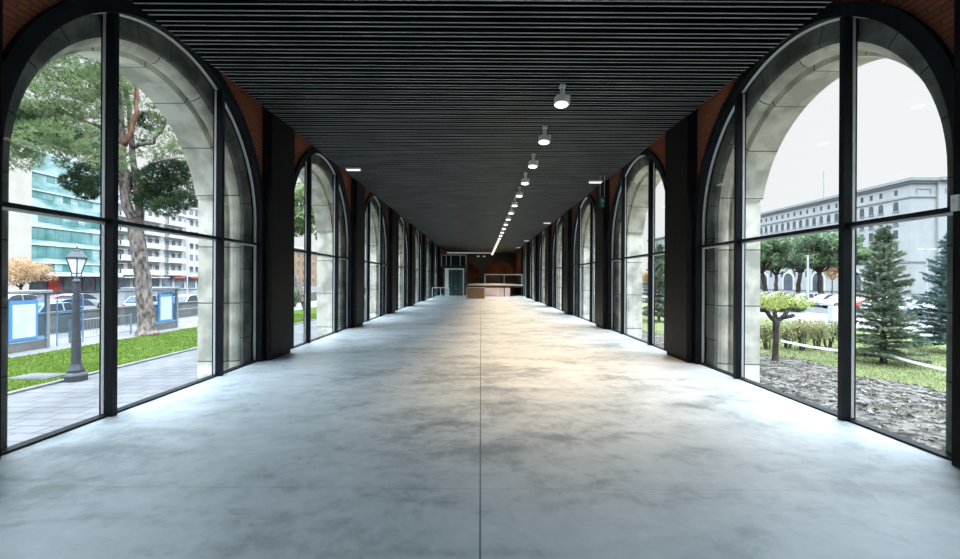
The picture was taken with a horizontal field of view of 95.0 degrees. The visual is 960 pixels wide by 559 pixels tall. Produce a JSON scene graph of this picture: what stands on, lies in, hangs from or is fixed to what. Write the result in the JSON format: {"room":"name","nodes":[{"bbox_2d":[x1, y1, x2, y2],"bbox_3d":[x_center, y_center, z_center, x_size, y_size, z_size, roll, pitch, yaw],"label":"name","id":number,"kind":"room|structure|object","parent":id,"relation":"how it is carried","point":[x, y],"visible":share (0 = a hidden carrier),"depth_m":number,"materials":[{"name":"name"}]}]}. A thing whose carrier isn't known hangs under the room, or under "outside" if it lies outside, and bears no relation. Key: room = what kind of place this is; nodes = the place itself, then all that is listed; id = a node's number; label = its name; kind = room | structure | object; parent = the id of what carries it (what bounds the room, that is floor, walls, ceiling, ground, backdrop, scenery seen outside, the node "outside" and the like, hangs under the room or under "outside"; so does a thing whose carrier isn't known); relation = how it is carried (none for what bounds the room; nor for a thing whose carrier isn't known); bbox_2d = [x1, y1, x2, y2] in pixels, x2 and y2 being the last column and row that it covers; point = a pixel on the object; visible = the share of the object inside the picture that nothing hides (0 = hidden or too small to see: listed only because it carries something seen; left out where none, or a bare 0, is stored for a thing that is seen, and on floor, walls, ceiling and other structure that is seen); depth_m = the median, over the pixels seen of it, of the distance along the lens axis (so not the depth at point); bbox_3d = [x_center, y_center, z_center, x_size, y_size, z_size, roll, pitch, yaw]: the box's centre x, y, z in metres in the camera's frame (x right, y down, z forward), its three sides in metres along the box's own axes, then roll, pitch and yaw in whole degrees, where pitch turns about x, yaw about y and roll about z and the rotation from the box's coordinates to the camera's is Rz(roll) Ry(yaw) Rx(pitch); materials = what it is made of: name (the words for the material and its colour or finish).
{"room":"empty exhibition hall","nodes":[
{"label":"empty exhibition hall","id":0,"kind":"room"},
{"bbox_2d":[0,0,2,454],"bbox_3d":[-4.252,-1.259,3.282,0.222,5.750,1.060,0,0,0],"label":"pillar","id":1,"kind":"structure","parent":0,"point":[1,1],"depth_m":3.80,"materials":[{"name":"brown metal"}]},
{"bbox_2d":[1,14,427,448],"bbox_3d":[-4.883,-0.430,18.232,0.790,6.685,53.210,0,0,0],"label":"arches","id":2,"kind":"structure","parent":0,"point":[149,60],"depth_m":8.07,"materials":[{"name":"stone"}]},
{"bbox_2d":[3,0,444,293],"bbox_3d":[-4.413,-1.260,23.661,0.120,5.750,64.678,0,0,0],"label":"wall","id":3,"kind":"structure","parent":0,"point":[16,13],"depth_m":8.06,"materials":[{"name":"red brick"}]},
{"bbox_2d":[0,0,264,459],"bbox_3d":[-4.390,-0.982,6.297,0.190,5.195,4.990,0,0,0],"label":"window","id":4,"kind":"structure","parent":3,"relation":"in","point":[25,42],"depth_m":5.21,"materials":[{"name":"black metal"}]},
{"bbox_2d":[292,147,351,348],"bbox_3d":[-4.390,-0.982,12.277,0.190,5.195,4.990,0,0,0],"label":"window","id":5,"kind":"structure","parent":3,"relation":"in","point":[339,187],"depth_m":13.32,"materials":[{"name":"black metal"}]},
{"bbox_2d":[363,192,388,322],"bbox_3d":[-4.390,-0.982,18.257,0.190,5.195,4.990,0,0,0],"label":"window","id":6,"kind":"structure","parent":3,"relation":"in","point":[383,226],"depth_m":19.30,"materials":[{"name":"black metal"}]},
{"bbox_2d":[397,215,409,309],"bbox_3d":[-4.390,-0.982,24.237,0.190,5.195,4.990,0,0,0],"label":"window","id":7,"kind":"structure","parent":3,"relation":"in","point":[406,248],"depth_m":25.28,"materials":[{"name":"black metal"}]},
{"bbox_2d":[415,228,422,302],"bbox_3d":[-4.390,-0.982,30.217,0.190,5.195,4.990,0,0,0],"label":"window","id":8,"kind":"structure","parent":3,"relation":"in","point":[420,251],"depth_m":31.27,"materials":[{"name":"black metal"}]},
{"bbox_2d":[426,237,431,298],"bbox_3d":[-4.390,-0.982,36.197,0.190,5.195,4.990,0,0,0],"label":"window","id":9,"kind":"structure","parent":3,"relation":"in","point":[429,271],"depth_m":37.25,"materials":[{"name":"black metal"}]},
{"bbox_2d":[435,244,437,295],"bbox_3d":[-4.390,-0.982,42.177,0.190,5.195,4.990,0,0,0],"label":"window","id":10,"kind":"structure","parent":3,"relation":"in","point":[436,249],"depth_m":43.23,"materials":[{"name":"black metal"}]},
{"bbox_2d":[262,106,294,360],"bbox_3d":[-4.252,-1.259,9.262,0.222,5.750,1.060,0,0,0],"label":"pillar","id":11,"kind":"structure","parent":0,"point":[278,138],"depth_m":9.02,"materials":[{"name":"brown metal"}]},
{"bbox_2d":[351,177,364,327],"bbox_3d":[-4.252,-1.259,15.242,0.222,5.750,1.060,0,0,0],"label":"pillar","id":12,"kind":"structure","parent":0,"point":[357,189],"depth_m":14.91,"materials":[{"name":"brown metal"}]},
{"bbox_2d":[388,206,396,313],"bbox_3d":[-4.252,-1.259,21.222,0.222,5.750,1.060,0,0,0],"label":"pillar","id":13,"kind":"structure","parent":0,"point":[392,214],"depth_m":20.74,"materials":[{"name":"brown metal"}]},
{"bbox_2d":[409,223,414,305],"bbox_3d":[-4.252,-1.259,27.202,0.222,5.750,1.060,0,0,0],"label":"pillar","id":14,"kind":"structure","parent":0,"point":[411,227],"depth_m":26.75,"materials":[{"name":"brown metal"}]},
{"bbox_2d":[422,233,426,300],"bbox_3d":[-4.252,-1.259,33.182,0.222,5.750,1.060,0,0,0],"label":"pillar","id":15,"kind":"structure","parent":0,"point":[424,237],"depth_m":32.68,"materials":[{"name":"brown metal"}]},
{"bbox_2d":[431,240,434,297],"bbox_3d":[-4.252,-1.259,39.162,0.222,5.750,1.060,0,0,0],"label":"pillar","id":16,"kind":"structure","parent":0,"point":[432,242],"depth_m":38.71,"materials":[{"name":"brown metal"}]},
{"bbox_2d":[438,246,440,294],"bbox_3d":[-4.252,-1.259,45.142,0.222,5.750,1.060,0,0,0],"label":"pillar","id":17,"kind":"structure","parent":0,"point":[439,248],"depth_m":44.65,"materials":[{"name":"brown metal"}]},
{"bbox_2d":[0,293,959,558],"bbox_3d":[-0.043,2.315,23.911,8.920,1.350,65.178,0,0,0],"label":"floor","id":18,"kind":"structure","parent":0,"point":[514,426],"depth_m":3.93,"materials":[{"name":"concrete"}]},
{"bbox_2d":[441,254,466,295],"bbox_3d":[-2.603,-0.400,43.740,2.450,4.050,2.520,0,0,0],"label":"glass lobby","id":19,"kind":"object","parent":18,"relation":"on","point":[454,266],"visible":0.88,"depth_m":42.55,"materials":[{"name":"white paint"}]},
{"bbox_2d":[467,287,484,298],"bbox_3d":[-0.406,1.153,37.620,1.560,0.970,0.840,0,0,0],"label":"counter","id":20,"kind":"object","parent":18,"relation":"on","point":[472,292],"depth_m":37.22,"materials":[{"name":"brown wood"}]},
{"bbox_2d":[467,283,522,296],"bbox_3d":[1.389,1.068,47.930,5.350,1.160,11.940,0,0,0],"label":"reception desk","id":21,"kind":"object","parent":18,"relation":"on","point":[491,289],"visible":0.81,"depth_m":43.50,"materials":[{"name":"grey wood"}]},
{"bbox_2d":[445,252,515,292],"bbox_3d":[-0.023,-1.235,54.200,8.660,5.750,0.400,0,0,0],"label":"wall","id":22,"kind":"structure","parent":0,"point":[481,263],"depth_m":54.00,"materials":[{"name":"black paint"}]},
{"bbox_2d":[133,0,831,252],"bbox_3d":[-0.011,-3.375,22.753,8.300,0.170,62.661,0,0,0],"label":"ceiling","id":23,"kind":"structure","parent":0,"point":[442,108],"depth_m":7.24,"materials":[{"name":"black"}]},
{"bbox_2d":[521,173,529,184],"bbox_3d":[1.381,-3.122,13.618,0.273,0.360,0.261,0,0,0],"label":"track spotlight","id":24,"kind":"object","parent":23,"relation":"attached to","point":[525,181],"visible":1,"depth_m":13.57,"materials":[{"name":"white metal"}]},
{"bbox_2d":[528,153,537,168],"bbox_3d":[1.381,-3.122,11.568,0.273,0.360,0.261,0,0,0],"label":"track spotlight","id":25,"kind":"object","parent":23,"relation":"attached to","point":[533,163],"visible":1,"depth_m":11.53,"materials":[{"name":"white metal"}]},
{"bbox_2d":[538,126,550,144],"bbox_3d":[1.381,-3.122,9.518,0.273,0.360,0.261,0,0,0],"label":"track spotlight","id":26,"kind":"object","parent":23,"relation":"attached to","point":[543,139],"visible":1,"depth_m":9.47,"materials":[{"name":"white metal"}]},
{"bbox_2d":[554,84,569,107],"bbox_3d":[1.381,-3.122,7.468,0.273,0.360,0.261,0,0,0],"label":"track spotlight","id":27,"kind":"object","parent":23,"relation":"attached to","point":[561,100],"visible":1,"depth_m":7.42,"materials":[{"name":"white metal"}]},
{"bbox_2d":[599,176,604,207],"bbox_3d":[3.845,-2.774,13.889,0.170,1.010,0.063,0,0,0],"label":"exit sign","id":28,"kind":"object","parent":23,"relation":"hanging from","point":[601,199],"visible":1,"depth_m":13.88,"materials":[{"name":"teal"}]},
{"bbox_2d":[467,261,513,292],"bbox_3d":[-0.023,-1.235,56.350,8.800,5.750,0.300,0,0,0],"label":"wall","id":29,"kind":"structure","parent":0,"point":[496,267],"depth_m":56.20,"materials":[{"name":"red brick"}]},
{"bbox_2d":[520,246,522,295],"bbox_3d":[4.206,-1.212,45.142,0.222,5.750,1.060,0,0,0],"label":"pillar","id":30,"kind":"structure","parent":0,"point":[521,248],"depth_m":44.65,"materials":[{"name":"brown metal"}]},
{"bbox_2d":[526,241,529,297],"bbox_3d":[4.206,-1.212,39.162,0.222,5.750,1.060,0,0,0],"label":"pillar","id":31,"kind":"structure","parent":0,"point":[527,243],"depth_m":38.66,"materials":[{"name":"brown metal"}]},
{"bbox_2d":[534,234,538,301],"bbox_3d":[4.206,-1.212,33.182,0.222,5.750,1.060,0,0,0],"label":"pillar","id":32,"kind":"structure","parent":0,"point":[536,238],"depth_m":32.68,"materials":[{"name":"brown metal"}]},
{"bbox_2d":[545,223,551,306],"bbox_3d":[4.206,-1.212,27.202,0.222,5.750,1.060,0,0,0],"label":"pillar","id":33,"kind":"structure","parent":0,"point":[548,228],"depth_m":26.70,"materials":[{"name":"brown metal"}]},
{"bbox_2d":[563,208,571,314],"bbox_3d":[4.206,-1.212,21.222,0.222,5.750,1.060,0,0,0],"label":"pillar","id":34,"kind":"structure","parent":0,"point":[568,214],"depth_m":20.75,"materials":[{"name":"brown metal"}]},
{"bbox_2d":[594,177,609,328],"bbox_3d":[4.206,-1.212,15.242,0.222,5.750,1.060,0,0,0],"label":"pillar","id":35,"kind":"structure","parent":0,"point":[601,214],"depth_m":14.91,"materials":[{"name":"brown metal"}]},
{"bbox_2d":[664,108,696,362],"bbox_3d":[4.206,-1.212,9.262,0.222,5.750,1.060,0,0,0],"label":"pillar","id":36,"kind":"structure","parent":0,"point":[681,138],"depth_m":9.02,"materials":[{"name":"brown metal"}]},
{"bbox_2d":[514,0,953,294],"bbox_3d":[4.367,-1.211,23.661,0.120,5.750,64.678,0,0,0],"label":"wall","id":37,"kind":"structure","parent":0,"point":[938,15],"depth_m":7.87,"materials":[{"name":"red brick"}]},
{"bbox_2d":[522,244,525,296],"bbox_3d":[4.340,-0.933,42.177,0.190,5.195,4.990,0,0,0],"label":"window","id":38,"kind":"structure","parent":37,"relation":"in","point":[524,249],"depth_m":43.23,"materials":[{"name":"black metal"}]},
{"bbox_2d":[529,238,533,299],"bbox_3d":[4.340,-0.933,36.197,0.190,5.195,4.990,0,0,0],"label":"window","id":39,"kind":"structure","parent":37,"relation":"in","point":[531,271],"depth_m":37.25,"materials":[{"name":"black metal"}]},
{"bbox_2d":[538,229,545,304],"bbox_3d":[4.340,-0.933,30.217,0.190,5.195,4.990,0,0,0],"label":"window","id":40,"kind":"structure","parent":37,"relation":"in","point":[540,248],"depth_m":31.27,"materials":[{"name":"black metal"}]},
{"bbox_2d":[550,216,563,311],"bbox_3d":[4.340,-0.933,24.237,0.190,5.195,4.990,0,0,0],"label":"window","id":41,"kind":"structure","parent":37,"relation":"in","point":[554,243],"depth_m":25.28,"materials":[{"name":"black metal"}]},
{"bbox_2d":[570,194,594,322],"bbox_3d":[4.340,-0.933,18.257,0.190,5.195,4.990,0,0,0],"label":"window","id":42,"kind":"structure","parent":37,"relation":"in","point":[577,223],"depth_m":19.31,"materials":[{"name":"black metal"}]},
{"bbox_2d":[607,149,664,349],"bbox_3d":[4.340,-0.933,12.277,0.190,5.195,4.990,0,0,0],"label":"window","id":43,"kind":"structure","parent":37,"relation":"in","point":[654,161],"depth_m":13.32,"materials":[{"name":"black metal"}]},
{"bbox_2d":[693,1,959,467],"bbox_3d":[4.340,-0.933,6.297,0.190,5.195,4.990,0,0,0],"label":"window","id":44,"kind":"structure","parent":37,"relation":"in","point":[933,49],"depth_m":5.21,"materials":[{"name":"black metal"}]},
{"bbox_2d":[533,18,952,453],"bbox_3d":[4.827,-0.376,18.232,0.790,6.685,53.210,0,0,0],"label":"arches","id":45,"kind":"structure","parent":0,"point":[809,64],"depth_m":8.12,"materials":[{"name":"stone"}]},
{"bbox_2d":[952,0,959,462],"bbox_3d":[4.206,-1.212,3.282,0.222,5.750,1.060,0,0,0],"label":"pillar","id":46,"kind":"structure","parent":0,"point":[956,150],"depth_m":3.78,"materials":[{"name":"brown metal"}]},
{"bbox_2d":[950,194,959,211],"bbox_3d":[4.078,-0.657,3.780,0.028,0.140,0.060,0,0,0],"label":"thermostat","id":47,"kind":"object","parent":46,"relation":"attached to","point":[955,199],"visible":1,"depth_m":3.77,"materials":[{"name":"white plastic"}]},
{"label":"outside","id":48,"kind":"structure","parent":0,"visible":0},
{"bbox_2d":[32,282,945,323],"bbox_3d":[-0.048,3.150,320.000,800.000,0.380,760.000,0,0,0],"label":"ground","id":49,"kind":"structure","parent":48,"point":[123,296],"depth_m":81.64,"materials":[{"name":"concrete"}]},
{"bbox_2d":[8,145,31,289],"bbox_3d":[-84.577,-9.633,67.850,20.800,24.000,9.700,0,0,0],"label":"office building","id":50,"kind":"structure","parent":49,"relation":"on","point":[20,182],"depth_m":70.91,"materials":[{"name":"beige stone"}]},
{"bbox_2d":[8,294,38,300],"bbox_3d":[-39.042,2.000,36.500,1.770,1.485,4.241,0,0,0],"label":"car","id":51,"kind":"object","parent":49,"relation":"on","point":[11,297],"visible":0.15,"depth_m":36.82,"materials":[{"name":"grey paint"}]},
{"bbox_2d":[8,259,46,289],"bbox_3d":[-40.656,0.404,38.888,3.824,4.546,3.529,0,0,0],"label":"autumn tree","id":52,"kind":"object","parent":49,"relation":"on","point":[25,268],"visible":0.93,"depth_m":38.63,"materials":[{"name":"orange plant"}]},
{"bbox_2d":[8,256,59,294],"bbox_3d":[-46.154,0.115,44.967,4.184,5.045,3.877,0,0,0],"label":"autumn tree","id":53,"kind":"object","parent":49,"relation":"on","point":[47,270],"visible":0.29,"depth_m":45.42,"materials":[{"name":"orange plant"}]},
{"bbox_2d":[34,295,80,302],"bbox_3d":[-33.542,2.030,34.500,1.770,1.485,4.241,0,0,0],"label":"car","id":54,"kind":"object","parent":49,"relation":"on","point":[39,299],"visible":0.03,"depth_m":34.25,"materials":[{"name":"red paint"}]},
{"bbox_2d":[38,302,84,312],"bbox_3d":[-24.642,2.080,25.600,1.770,1.485,4.241,0,0,0],"label":"car","id":55,"kind":"object","parent":49,"relation":"on","point":[62,306],"visible":0.07,"depth_m":25.03,"materials":[{"name":"grey paint"}]},
{"bbox_2d":[39,299,96,308],"bbox_3d":[-28.242,2.060,29.500,1.770,1.485,4.241,0,0,0],"label":"car","id":56,"kind":"object","parent":49,"relation":"on","point":[88,304],"visible":0.14,"depth_m":30.46,"materials":[{"name":"silver metal"}]},
{"bbox_2d":[14,142,122,293],"bbox_3d":[-83.874,-10.229,81.300,22.200,25.200,17.000,0,0,0],"label":"office building","id":57,"kind":"structure","parent":49,"relation":"on","point":[53,239],"depth_m":78.55,"materials":[{"name":"teal glass"}]},
{"bbox_2d":[59,293,99,307],"bbox_3d":[-36.542,2.013,40.000,1.770,1.485,4.241,0,0,0],"label":"car","id":58,"kind":"object","parent":49,"relation":"on","point":[91,297],"visible":0.11,"depth_m":40.33,"materials":[{"name":"silver metal"}]},
{"bbox_2d":[9,54,197,336],"bbox_3d":[-19.391,-6.106,21.178,11.428,17.972,6.074,0,0,0],"label":"pine tree","id":59,"kind":"object","parent":49,"relation":"on","point":[50,130],"visible":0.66,"depth_m":21.27,"materials":[{"name":"green plant"}]},
{"bbox_2d":[122,295,157,305],"bbox_3d":[-28.042,2.061,37.500,1.770,1.485,4.241,0,0,0],"label":"car","id":60,"kind":"object","parent":49,"relation":"on","point":[130,301],"visible":0.07,"depth_m":35.80,"materials":[{"name":"grey paint"}]},
{"bbox_2d":[118,193,197,290],"bbox_3d":[-84.975,-10.035,107.750,24.000,24.800,35.500,0,0,0],"label":"apartment block","id":61,"kind":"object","parent":49,"relation":"on","point":[167,253],"visible":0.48,"depth_m":104.34,"materials":[{"name":"grey"}]},
{"bbox_2d":[8,318,316,395],"bbox_3d":[-11.386,2.812,32.000,0.180,0.170,76.000,0,0,0],"label":"kerb","id":62,"kind":"object","parent":49,"relation":"on","point":[194,348],"depth_m":13.43,"materials":[{"name":"concrete"}]},
{"bbox_2d":[38,292,316,335],"bbox_3d":[-21.468,2.220,52.990,0.350,1.200,77.980,0,0,0],"label":"parapet","id":63,"kind":"object","parent":49,"relation":"on","point":[63,318],"visible":0.1,"depth_m":24.45,"materials":[{"name":"grey concrete"}]},
{"bbox_2d":[173,295,197,301],"bbox_3d":[-25.242,2.077,38.500,1.770,1.485,4.241,0,0,0],"label":"car","id":64,"kind":"object","parent":49,"relation":"on","point":[181,298],"visible":0.18,"depth_m":37.08,"materials":[{"name":"grey paint"}]},
{"bbox_2d":[294,181,315,309],"bbox_3d":[-17.920,-2.933,39.339,7.511,11.670,7.854,0,0,-33],"label":"pine tree","id":65,"kind":"object","parent":49,"relation":"on","point":[298,210],"visible":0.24,"depth_m":38.52,"materials":[{"name":"green plant"}]},
{"bbox_2d":[294,247,316,285],"bbox_3d":[-85.201,-5.436,180.000,21.600,15.600,92.000,0,0,0],"label":"brick block","id":66,"kind":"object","parent":49,"relation":"on","point":[298,257],"visible":0.08,"depth_m":185.28,"materials":[{"name":"brick"}]},
{"bbox_2d":[760,237,794,290],"bbox_3d":[47.569,-2.059,74.193,8.413,10.509,9.150,0,0,11],"label":"pine","id":67,"kind":"object","parent":49,"relation":"on","point":[771,251],"visible":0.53,"depth_m":71.50,"materials":[{"name":"green plant"}]},
{"bbox_2d":[762,263,793,291],"bbox_3d":[65.876,-2.001,98.280,9.444,10.639,9.995,0,0,0],"label":"pine","id":68,"kind":"object","parent":49,"relation":"on","point":[772,267],"visible":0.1,"depth_m":97.35,"materials":[{"name":"green plant"}]},
{"bbox_2d":[773,239,806,292],"bbox_3d":[57.796,-2.091,80.358,8.904,10.730,9.659,0,0,0],"label":"pine","id":69,"kind":"object","parent":49,"relation":"on","point":[786,263],"visible":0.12,"depth_m":79.96,"materials":[{"name":"green plant"}]},
{"bbox_2d":[647,171,946,293],"bbox_3d":[132.614,-16.420,187.150,60.900,40.000,166.500,0,0,0],"label":"stone building","id":70,"kind":"structure","parent":49,"relation":"on","point":[912,194],"depth_m":111.61,"materials":[{"name":"grey stone"}]},
{"bbox_2d":[805,255,809,308],"bbox_3d":[34.208,0.231,46.000,0.360,5.600,0.360,0,0,-22],"label":"street light","id":71,"kind":"object","parent":49,"relation":"on","point":[807,283],"visible":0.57,"depth_m":45.92,"materials":[{"name":"grey paint"}]},
{"bbox_2d":[809,294,837,306],"bbox_3d":[40.357,2.443,51.250,4.241,1.485,1.770,0,0,0],"label":"car","id":72,"kind":"object","parent":49,"relation":"on","point":[820,297],"visible":0.22,"depth_m":50.62,"materials":[{"name":"silver metal"}]},
{"bbox_2d":[787,231,864,293],"bbox_3d":[55.867,-2.304,71.449,9.193,11.078,9.839,0,0,18],"label":"tree","id":73,"kind":"object","parent":49,"relation":"on","point":[821,248],"visible":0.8,"depth_m":70.77,"materials":[{"name":"green plant"}]},
{"bbox_2d":[818,295,837,307],"bbox_3d":[39.957,2.441,48.600,4.241,1.485,1.770,0,0,0],"label":"car","id":74,"kind":"object","parent":49,"relation":"on","point":[833,300],"visible":0.38,"depth_m":48.46,"materials":[{"name":"grey paint"}]},
{"bbox_2d":[822,267,837,293],"bbox_3d":[82.879,-0.520,104.084,5.651,7.766,5.578,0,0,0],"label":"autumn tree","id":75,"kind":"object","parent":49,"relation":"on","point":[832,273],"visible":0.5,"depth_m":103.49,"materials":[{"name":"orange plant"}]},
{"bbox_2d":[831,242,873,268],"bbox_3d":[76.577,-2.752,92.129,8.821,12.237,10.478,0,0,0],"label":"tree","id":76,"kind":"object","parent":49,"relation":"on","point":[861,254],"visible":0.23,"depth_m":88.69,"materials":[{"name":"green plant"}]},
{"bbox_2d":[896,298,927,312],"bbox_3d":[40.357,2.443,40.650,4.241,1.485,1.770,0,0,0],"label":"car","id":77,"kind":"object","parent":49,"relation":"on","point":[914,302],"visible":0.16,"depth_m":39.91,"materials":[{"name":"silver metal"}]},
{"bbox_2d":[917,249,936,297],"bbox_3d":[60.860,-0.505,60.000,2.560,7.370,0.360,0,0,0],"label":"street light","id":78,"kind":"object","parent":49,"relation":"on","point":[917,249],"visible":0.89,"depth_m":59.96,"materials":[{"name":"grey paint"}]},
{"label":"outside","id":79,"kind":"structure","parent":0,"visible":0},
{"bbox_2d":[8,307,316,391],"bbox_3d":[-13.911,2.812,32.000,4.870,0.140,76.000,0,0,0],"label":"lawn","id":80,"kind":"structure","parent":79,"point":[314,309],"depth_m":16.36,"materials":[{"name":"green plant"}]},
{"bbox_2d":[8,373,65,379],"bbox_3d":[-12.496,2.750,12.450,1.100,0.080,0.700,0,0,0],"label":"drain cover","id":81,"kind":"object","parent":80,"relation":"on","point":[34,376],"visible":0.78,"depth_m":12.30,"materials":[{"name":"grey concrete"}]},
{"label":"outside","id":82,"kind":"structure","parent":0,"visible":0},
{"bbox_2d":[594,295,945,427],"bbox_3d":[13.704,2.979,57.000,17.100,0.115,126.000,0,0,0],"label":"lawn","id":83,"kind":"structure","parent":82,"point":[659,326],"depth_m":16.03,"materials":[{"name":"green plant"}]},
{"bbox_2d":[642,243,664,321],"bbox_3d":[12.377,0.183,30.569,3.369,5.553,3.499,0,0,-39],"label":"fir tree","id":84,"kind":"object","parent":83,"relation":"on","point":[659,278],"visible":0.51,"depth_m":30.34,"materials":[{"name":"green plant"}]},
{"bbox_2d":[760,320,780,348],"bbox_3d":[11.913,2.312,18.445,1.084,1.258,0.785,0,0,0],"label":"shrub","id":85,"kind":"object","parent":83,"relation":"on","point":[766,338],"visible":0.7,"depth_m":18.34,"materials":[{"name":"green plant"}]},
{"bbox_2d":[760,291,815,360],"bbox_3d":[10.562,1.675,15.688,2.319,2.571,2.344,0,0,0],"label":"tree","id":86,"kind":"object","parent":83,"relation":"on","point":[781,300],"visible":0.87,"depth_m":15.60,"materials":[{"name":"green plant"}]},
{"bbox_2d":[779,320,802,347],"bbox_3d":[13.027,2.331,18.753,1.099,1.245,1.176,0,0,0],"label":"shrub","id":87,"kind":"object","parent":83,"relation":"on","point":[784,334],"visible":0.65,"depth_m":18.64,"materials":[{"name":"green plant"}]},
{"bbox_2d":[642,330,945,451],"bbox_3d":[8.776,2.876,15.750,7.243,0.045,39.500,0,0,0],"label":"gravel ground","id":88,"kind":"structure","parent":83,"relation":"on","point":[910,430],"depth_m":10.80,"materials":[{"name":"grey gravel"}]},
{"bbox_2d":[760,353,945,449],"bbox_3d":[8.838,2.860,12.009,7.177,0.059,12.133,0,0,0],"label":"clod","id":89,"kind":"object","parent":88,"relation":"on","point":[766,355],"visible":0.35,"depth_m":11.13,"materials":[{"name":"grey soil"}]},
{"bbox_2d":[787,318,814,350],"bbox_3d":[13.160,2.251,18.113,1.041,1.399,0.824,0,0,-33],"label":"shrub","id":90,"kind":"object","parent":83,"relation":"on","point":[800,335],"visible":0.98,"depth_m":18.00,"materials":[{"name":"green plant"}]},
{"bbox_2d":[804,319,830,349],"bbox_3d":[13.975,2.273,18.385,1.131,1.365,1.048,0,0,-31],"label":"shrub","id":91,"kind":"object","parent":83,"relation":"on","point":[818,327],"visible":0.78,"depth_m":18.19,"materials":[{"name":"green plant"}]},
{"bbox_2d":[811,319,837,347],"bbox_3d":[14.896,2.328,18.844,1.156,1.270,1.149,0,0,0],"label":"shrub","id":92,"kind":"object","parent":83,"relation":"on","point":[834,327],"visible":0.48,"depth_m":18.81,"materials":[{"name":"green plant"}]},
{"bbox_2d":[834,224,932,363],"bbox_3d":[14.152,0.528,15.338,2.733,4.883,2.483,0,0,17],"label":"fir tree","id":93,"kind":"object","parent":83,"relation":"on","point":[897,319],"visible":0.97,"depth_m":15.11,"materials":[{"name":"green plant"}]},
{"bbox_2d":[906,231,946,346],"bbox_3d":[18.839,0.491,17.520,2.827,5.008,2.950,0,0,-14],"label":"fir tree","id":94,"kind":"object","parent":83,"relation":"on","point":[941,299],"visible":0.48,"depth_m":17.82,"materials":[{"name":"green plant"}]},
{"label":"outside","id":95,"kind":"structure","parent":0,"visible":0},
{"bbox_2d":[7,320,316,446],"bbox_3d":[-8.296,2.854,32.000,6.000,0.120,76.000,0,0,0],"label":"path","id":96,"kind":"structure","parent":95,"point":[33,413],"depth_m":10.67,"materials":[{"name":"grey concrete"}]},
{"bbox_2d":[64,246,87,382],"bbox_3d":[-11.115,0.928,12.100,0.480,3.700,0.480,0,0,0],"label":"street lamp","id":97,"kind":"object","parent":96,"relation":"on","point":[76,260],"visible":1,"depth_m":12.03,"materials":[{"name":"grey metal"}]},
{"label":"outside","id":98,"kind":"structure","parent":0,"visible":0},
{"bbox_2d":[594,291,940,335],"bbox_3d":[26.103,3.041,97.000,7.700,0.130,206.000,0,0,0],"label":"path","id":99,"kind":"structure","parent":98,"point":[798,315],"depth_m":33.59,"materials":[{"name":"grey concrete"}]},
{"bbox_2d":[790,302,807,311],"bbox_3d":[28.941,2.476,40.491,1.307,1.138,2.645,0,0,0],"label":"hedge","id":100,"kind":"object","parent":99,"relation":"on","point":[793,308],"visible":0.48,"depth_m":39.88,"materials":[{"name":"green plant"}]},
{"bbox_2d":[827,306,837,322],"bbox_3d":[24.127,2.400,30.000,0.660,1.150,0.460,0,0,0],"label":"utility box","id":101,"kind":"object","parent":99,"relation":"on","point":[832,310],"visible":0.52,"depth_m":29.81,"materials":[{"name":"grey paint"}]},
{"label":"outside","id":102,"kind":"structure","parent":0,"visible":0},
{"bbox_2d":[8,300,316,357],"bbox_3d":[-18.846,2.790,57.000,5.000,0.130,126.000,0,0,0],"label":"pavement","id":103,"kind":"structure","parent":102,"point":[63,343],"depth_m":21.48,"materials":[{"name":"grey concrete"}]},
{"bbox_2d":[8,290,52,353],"bbox_3d":[-17.889,1.580,15.300,1.400,2.320,4.800,0,0,0],"label":"bus shelter","id":104,"kind":"object","parent":103,"relation":"on","point":[22,315],"visible":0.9,"depth_m":16.73,"materials":[{"name":"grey metal"}]},
{"bbox_2d":[12,304,35,338],"bbox_3d":[-17.234,1.569,16.620,0.010,1.250,0.840,0,0,0],"label":"poster","id":105,"kind":"object","parent":104,"relation":"attached to","point":[23,315],"depth_m":16.59,"materials":[{"name":"white paper"}]},
{"bbox_2d":[56,297,83,345],"bbox_3d":[-17.340,1.718,18.600,0.040,2.050,1.200,0,0,0],"label":"sign frame","id":106,"kind":"object","parent":103,"relation":"on","point":[82,311],"visible":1,"depth_m":18.31,"materials":[{"name":"blue paint"}]},
{"bbox_2d":[68,314,131,342],"bbox_3d":[-17.643,2.232,20.550,0.060,1.020,3.360,0,0,0],"label":"railing","id":107,"kind":"object","parent":103,"relation":"on","point":[130,315],"visible":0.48,"depth_m":20.05,"materials":[{"name":"grey metal"}]},
{"bbox_2d":[121,287,179,330],"bbox_3d":[-17.889,1.580,23.950,1.400,2.320,2.500,0,0,0],"label":"bus shelter","id":108,"kind":"object","parent":103,"relation":"on","point":[165,301],"visible":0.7,"depth_m":24.13,"materials":[{"name":"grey metal"}]},
{"bbox_2d":[160,296,171,319],"bbox_3d":[-17.234,1.569,24.120,0.010,1.250,0.840,0,0,0],"label":"poster","id":109,"kind":"object","parent":108,"relation":"attached to","point":[165,301],"depth_m":24.10,"materials":[{"name":"white paper"}]},
{"bbox_2d":[174,307,197,322],"bbox_3d":[-17.943,2.230,28.900,0.060,1.020,6.260,0,0,0],"label":"railing","id":110,"kind":"object","parent":103,"relation":"on","point":[196,307],"visible":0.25,"depth_m":26.93,"materials":[{"name":"grey metal"}]},
{"bbox_3d":[12.556,2.610,11.000,0.060,0.700,0.060,0,0,0],"label":"stake","id":111,"kind":"object","parent":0,"visible":0},
{"bbox_2d":[781,340,945,370],"bbox_3d":[12.309,2.376,13.312,3.304,0.474,4.624,0,0,0],"label":"barrier tape","id":112,"kind":"object","parent":111,"relation":"attached to","point":[784,341],"visible":0.69,"depth_m":15.23,"materials":[{"name":"white"}]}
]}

